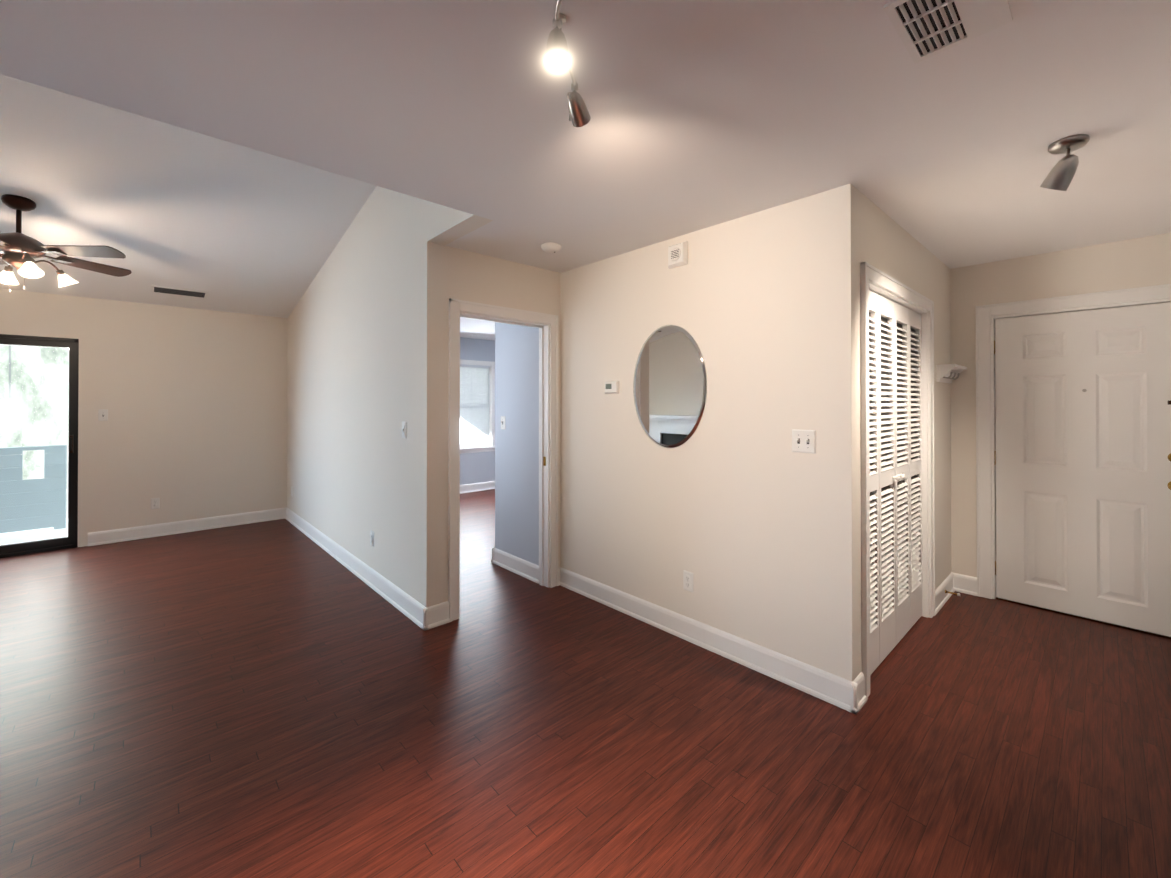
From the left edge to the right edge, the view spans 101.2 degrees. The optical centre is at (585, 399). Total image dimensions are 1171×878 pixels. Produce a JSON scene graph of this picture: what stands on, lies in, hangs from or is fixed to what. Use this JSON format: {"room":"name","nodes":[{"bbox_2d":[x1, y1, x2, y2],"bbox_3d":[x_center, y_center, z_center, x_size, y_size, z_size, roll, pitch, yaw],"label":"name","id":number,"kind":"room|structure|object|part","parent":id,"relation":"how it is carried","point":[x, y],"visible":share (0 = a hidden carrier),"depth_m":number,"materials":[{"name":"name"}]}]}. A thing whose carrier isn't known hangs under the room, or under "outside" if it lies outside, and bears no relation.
{"room":"living room","nodes":[
{"label":"living room","id":0,"kind":"room"},
{"bbox_2d":[0,289,494,546],"bbox_3d":[-3.601,0.212,6.074,8.120,2.490,0.120,0,0,-43],"label":"wall","id":1,"kind":"structure","parent":0,"point":[193,401],"depth_m":5.20,"materials":[{"name":"beige paint"}]},
{"bbox_2d":[0,334,78,557],"bbox_3d":[-5.678,0.423,4.128,1.830,2.045,0.145,0,0,-43],"label":"sliding glass door","id":2,"kind":"structure","parent":1,"relation":"attached to","point":[39,546],"depth_m":4.65,"materials":[{"name":"black"}]},
{"bbox_2d":[98,409,107,420],"bbox_3d":[-4.842,0.157,4.829,0.070,0.115,0.023,0,0,-43],"label":"light switch","id":3,"kind":"object","parent":1,"relation":"attached to","point":[102,414],"visible":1,"depth_m":4.83,"materials":[{"name":"white plastic"}]},
{"bbox_2d":[151,498,159,508],"bbox_3d":[-4.558,1.102,5.095,0.070,0.115,0.010,0,0,-43],"label":"outlet","id":4,"kind":"object","parent":1,"relation":"attached to","point":[155,503],"visible":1,"depth_m":5.09,"materials":[{"name":"white plastic"}]},
{"bbox_2d":[88,508,283,545],"bbox_3d":[-4.304,1.388,5.318,1.670,0.130,0.024,0,0,-43],"label":"baseboard","id":5,"kind":"structure","parent":1,"relation":"attached to","point":[162,529],"depth_m":5.23,"materials":[{"name":"white paint"}]},
{"bbox_2d":[460,359,494,453],"bbox_3d":[-1.903,0.111,7.611,1.060,1.470,0.170,0,0,-43],"label":"window","id":6,"kind":"structure","parent":1,"relation":"in","point":[484,440],"depth_m":7.75,"materials":[{"name":"white paint"}]},
{"bbox_2d":[460,481,494,493],"bbox_3d":[-2.119,1.400,7.340,3.975,0.130,0.024,0,0,-43],"label":"baseboard","id":7,"kind":"structure","parent":1,"relation":"attached to","point":[481,486],"depth_m":7.70,"materials":[{"name":"white paint"}]},
{"bbox_2d":[287,186,492,606],"bbox_3d":[-2.095,-0.249,4.308,0.120,3.391,4.521,0,0,-43],"label":"wall","id":8,"kind":"structure","parent":0,"point":[366,353],"depth_m":3.64,"materials":[{"name":"beige paint"}]},
{"bbox_2d":[284,507,435,630],"bbox_3d":[-2.329,1.383,4.463,0.049,0.130,3.961,0,0,-43],"label":"baseboard","id":9,"kind":"structure","parent":8,"relation":"attached to","point":[424,617],"depth_m":3.70,"materials":[{"name":"white paint"}]},
{"bbox_2d":[370,530,373,546],"bbox_3d":[-1.657,1.079,3.730,0.010,0.115,0.070,0,0,-43],"label":"outlet","id":10,"kind":"object","parent":8,"relation":"attached to","point":[371,537],"visible":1,"depth_m":3.72,"materials":[{"name":"white plastic"}]},
{"bbox_2d":[402,421,406,438],"bbox_3d":[-1.245,0.208,3.285,0.016,0.115,0.070,0,0,-43],"label":"light switch","id":11,"kind":"object","parent":8,"relation":"attached to","point":[404,429],"visible":0.98,"depth_m":3.27,"materials":[{"name":"white plastic"}]},
{"bbox_2d":[444,246,559,601],"bbox_3d":[-0.596,0.222,3.490,0.975,2.440,0.120,0,0,-43],"label":"wall","id":12,"kind":"structure","parent":0,"point":[478,278],"depth_m":3.37,"materials":[{"name":"beige paint"}]},
{"bbox_2d":[448,298,557,621],"bbox_3d":[-0.593,0.394,3.477,0.909,2.096,0.145,0,0,-43],"label":"door frame","id":13,"kind":"structure","parent":12,"relation":"attached to","point":[546,324],"depth_m":3.67,"materials":[{"name":"white paint"}]},
{"bbox_2d":[495,322,538,565],"bbox_3d":[0.560,0.232,5.090,3.105,2.440,0.660,0,0,-43],"label":"wall block","id":14,"kind":"object","parent":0,"point":[517,444],"visible":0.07,"depth_m":4.03,"materials":[{"name":"grey paint"}]},
{"bbox_2d":[501,416,504,429],"bbox_3d":[-0.724,0.203,4.175,0.023,0.115,0.070,0,0,-43],"label":"bedroom light switch","id":15,"kind":"object","parent":14,"relation":"attached to","point":[503,422],"visible":0.98,"depth_m":4.17,"materials":[{"name":"white plastic"}]},
{"bbox_2d":[491,547,538,582],"bbox_3d":[-0.589,1.380,4.022,0.024,0.130,0.660,0,0,-43],"label":"baseboard","id":16,"kind":"structure","parent":14,"relation":"attached to","point":[517,565],"depth_m":4.00,"materials":[{"name":"white paint"}]},
{"bbox_2d":[0,489,1170,877],"bbox_3d":[-0.384,1.486,2.499,8.240,0.100,9.727,0,0,-43],"label":"floor","id":17,"kind":"structure","parent":0,"point":[278,699],"depth_m":2.04,"materials":[{"name":"brown wood"}]},
{"bbox_2d":[0,0,1170,340],"bbox_3d":[-0.384,-1.539,2.516,8.240,1.081,9.727,0,0,-43],"label":"ceiling","id":18,"kind":"structure","parent":0,"point":[708,112],"depth_m":1.81,"materials":[{"name":"white paint"}]},
{"bbox_2d":[0,194,131,291],"bbox_3d":[-3.966,-1.062,3.305,1.226,0.657,1.267,0,0,-43],"label":"ceiling fan","id":19,"kind":"object","parent":18,"relation":"hanging from","point":[20,251],"visible":1,"depth_m":3.33,"materials":[{"name":"brown metal"}]},
{"bbox_2d":[151,285,207,298],"bbox_3d":[-4.144,-1.094,4.915,0.440,0.044,0.187,0,0,-43],"label":"ceiling vent","id":20,"kind":"object","parent":18,"relation":"in","point":[178,292],"visible":1,"depth_m":4.91,"materials":[{"name":"white"}]},
{"bbox_2d":[541,242,560,252],"bbox_3d":[-0.224,-0.981,3.128,0.132,0.038,0.132,0,0,-43],"label":"smoke detector","id":21,"kind":"object","parent":18,"relation":"attached to","point":[550,247],"visible":1,"depth_m":3.09,"materials":[{"name":"white plastic"}]},
{"bbox_2d":[546,0,590,126],"bbox_3d":[-0.051,-0.924,1.032,0.823,0.176,0.889,0,0,-43],"label":"track light","id":22,"kind":"object","parent":18,"relation":"attached to","point":[557,56],"visible":1,"depth_m":1.22,"materials":[{"name":"silver metal"}]},
{"bbox_2d":[883,0,1012,63],"bbox_3d":[0.949,-1.006,1.256,0.300,0.010,0.220,0,0,-43],"label":"ceiling vent","id":23,"kind":"object","parent":18,"relation":"in","point":[925,29],"visible":1,"depth_m":1.28,"materials":[{"name":"white metal"}]},
{"bbox_2d":[1040,134,1089,190],"bbox_3d":[1.887,-0.916,1.897,0.127,0.183,0.141,0,0,-43],"label":"light","id":24,"kind":"object","parent":18,"relation":"attached to","point":[1061,174],"visible":0.98,"depth_m":1.88,"materials":[{"name":"silver metal"}]},
{"bbox_2d":[560,183,860,680],"bbox_3d":[0.560,0.220,3.042,0.126,2.440,2.107,0,0,-43],"label":"wall","id":25,"kind":"structure","parent":0,"point":[742,512],"depth_m":2.69,"materials":[{"name":"beige paint"}]},
{"bbox_2d":[605,381,618,393],"bbox_3d":[0.180,-0.085,3.352,0.026,0.085,0.125,0,0,-43],"label":"thermostat","id":26,"kind":"object","parent":25,"relation":"attached to","point":[611,386],"visible":0.98,"depth_m":3.33,"materials":[{"name":"white plastic"}]},
{"bbox_3d":[0.512,-0.081,3.007,0.006,0.772,0.570,0,0,-43],"label":"oval mirror","id":27,"kind":"part","parent":25,"relation":"part of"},
{"bbox_2d":[668,241,687,268],"bbox_3d":[0.558,-0.883,2.936,0.042,0.135,0.135,0,0,-43],"label":"door chime","id":28,"kind":"object","parent":25,"relation":"attached to","point":[677,255],"visible":1,"depth_m":2.91,"materials":[{"name":"white plastic"}]},
{"bbox_2d":[683,570,692,591],"bbox_3d":[0.615,1.092,2.886,0.010,0.115,0.070,0,0,-43],"label":"outlet","id":29,"kind":"object","parent":25,"relation":"attached to","point":[687,581],"visible":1,"depth_m":2.88,"materials":[{"name":"white plastic"}]},
{"bbox_2d":[558,567,863,713],"bbox_3d":[0.515,1.374,2.978,0.049,0.130,2.131,0,0,-43],"label":"baseboard","id":30,"kind":"structure","parent":25,"relation":"attached to","point":[842,693],"depth_m":2.66,"materials":[{"name":"white paint"}]},
{"bbox_2d":[792,429,815,453],"bbox_3d":[1.077,0.208,2.382,0.023,0.115,0.116,0,0,-43],"label":"light switch","id":31,"kind":"object","parent":25,"relation":"attached to","point":[803,441],"visible":1,"depth_m":2.38,"materials":[{"name":"white plastic"}]},
{"bbox_2d":[869,312,901,389],"bbox_3d":[1.768,0.221,3.294,1.990,2.440,0.597,0,0,-43],"label":"wall","id":32,"kind":"structure","parent":0,"point":[885,320],"depth_m":3.97,"materials":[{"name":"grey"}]},
{"bbox_2d":[860,192,951,671],"bbox_3d":[2.011,0.220,3.031,1.990,2.440,0.120,0,0,-43],"label":"wall","id":33,"kind":"structure","parent":0,"point":[889,246],"depth_m":3.33,"materials":[{"name":"beige paint"}]},
{"bbox_2d":[869,288,921,674],"bbox_3d":[1.802,0.426,2.792,1.184,2.001,0.067,0,0,-43],"label":"bifold closet door","id":34,"kind":"structure","parent":33,"relation":"in","point":[895,425],"depth_m":2.78,"materials":[{"name":"white paint"}]},
{"bbox_2d":[860,262,934,699],"bbox_3d":[1.788,0.390,2.808,1.352,2.096,0.145,0,0,-43],"label":"trim","id":35,"kind":"structure","parent":33,"relation":"attached to","point":[877,280],"depth_m":2.81,"materials":[{"name":"white paint"}]},
{"bbox_2d":[935,572,963,614],"bbox_3d":[2.568,1.377,3.421,0.634,0.130,0.053,0,0,-43],"label":"baseboard","id":36,"kind":"structure","parent":33,"relation":"attached to","point":[954,582],"depth_m":3.50,"materials":[{"name":"white paint"}]},
{"bbox_2d":[936,364,966,382],"bbox_3d":[2.635,-0.182,3.457,0.420,0.118,0.105,0,0,-43],"label":"shelf","id":37,"kind":"object","parent":33,"relation":"attached to","point":[947,373],"visible":0.98,"depth_m":3.36,"materials":[{"name":"white paint"}]},
{"bbox_2d":[950,233,1170,576],"bbox_3d":[3.954,0.216,2.483,0.120,2.440,3.563,0,0,-43],"label":"wall","id":38,"kind":"structure","parent":0,"point":[1133,263],"depth_m":3.49,"materials":[{"name":"beige paint"}]},
{"bbox_2d":[976,284,1170,598],"bbox_3d":[3.298,0.376,3.176,0.145,2.129,1.105,0,0,-43],"label":"door frame","id":39,"kind":"structure","parent":38,"relation":"attached to","point":[987,316],"depth_m":3.48,"materials":[{"name":"white paint"}]},
{"bbox_2d":[994,302,1170,638],"bbox_3d":[3.284,0.428,3.134,0.124,2.024,0.964,0,0,-43],"label":"entry door","id":40,"kind":"structure","parent":38,"relation":"in","point":[1083,456],"depth_m":3.15,"materials":[{"name":"white paint"}]},
{"label":"outside","id":41,"kind":"structure","parent":0,"visible":0},
{"bbox_2d":[0,518,67,544],"bbox_3d":[-6.189,1.503,4.947,4.400,0.096,1.750,0,0,-43],"label":"floor","id":42,"kind":"structure","parent":41,"point":[43,531],"depth_m":5.15,"materials":[{"name":"concrete"}]},
{"bbox_2d":[0,445,66,532],"bbox_3d":[-6.903,0.981,4.514,2.760,0.935,0.120,0,0,-43],"label":"balcony railing","id":43,"kind":"object","parent":42,"relation":"on","point":[23,508],"depth_m":5.25,"materials":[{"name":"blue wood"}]},
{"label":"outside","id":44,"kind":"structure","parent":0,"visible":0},
{"bbox_2d":[0,344,485,517],"bbox_3d":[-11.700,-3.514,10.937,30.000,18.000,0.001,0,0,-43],"label":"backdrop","id":45,"kind":"structure","parent":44,"point":[39,409],"depth_m":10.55,"materials":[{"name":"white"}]}
]}

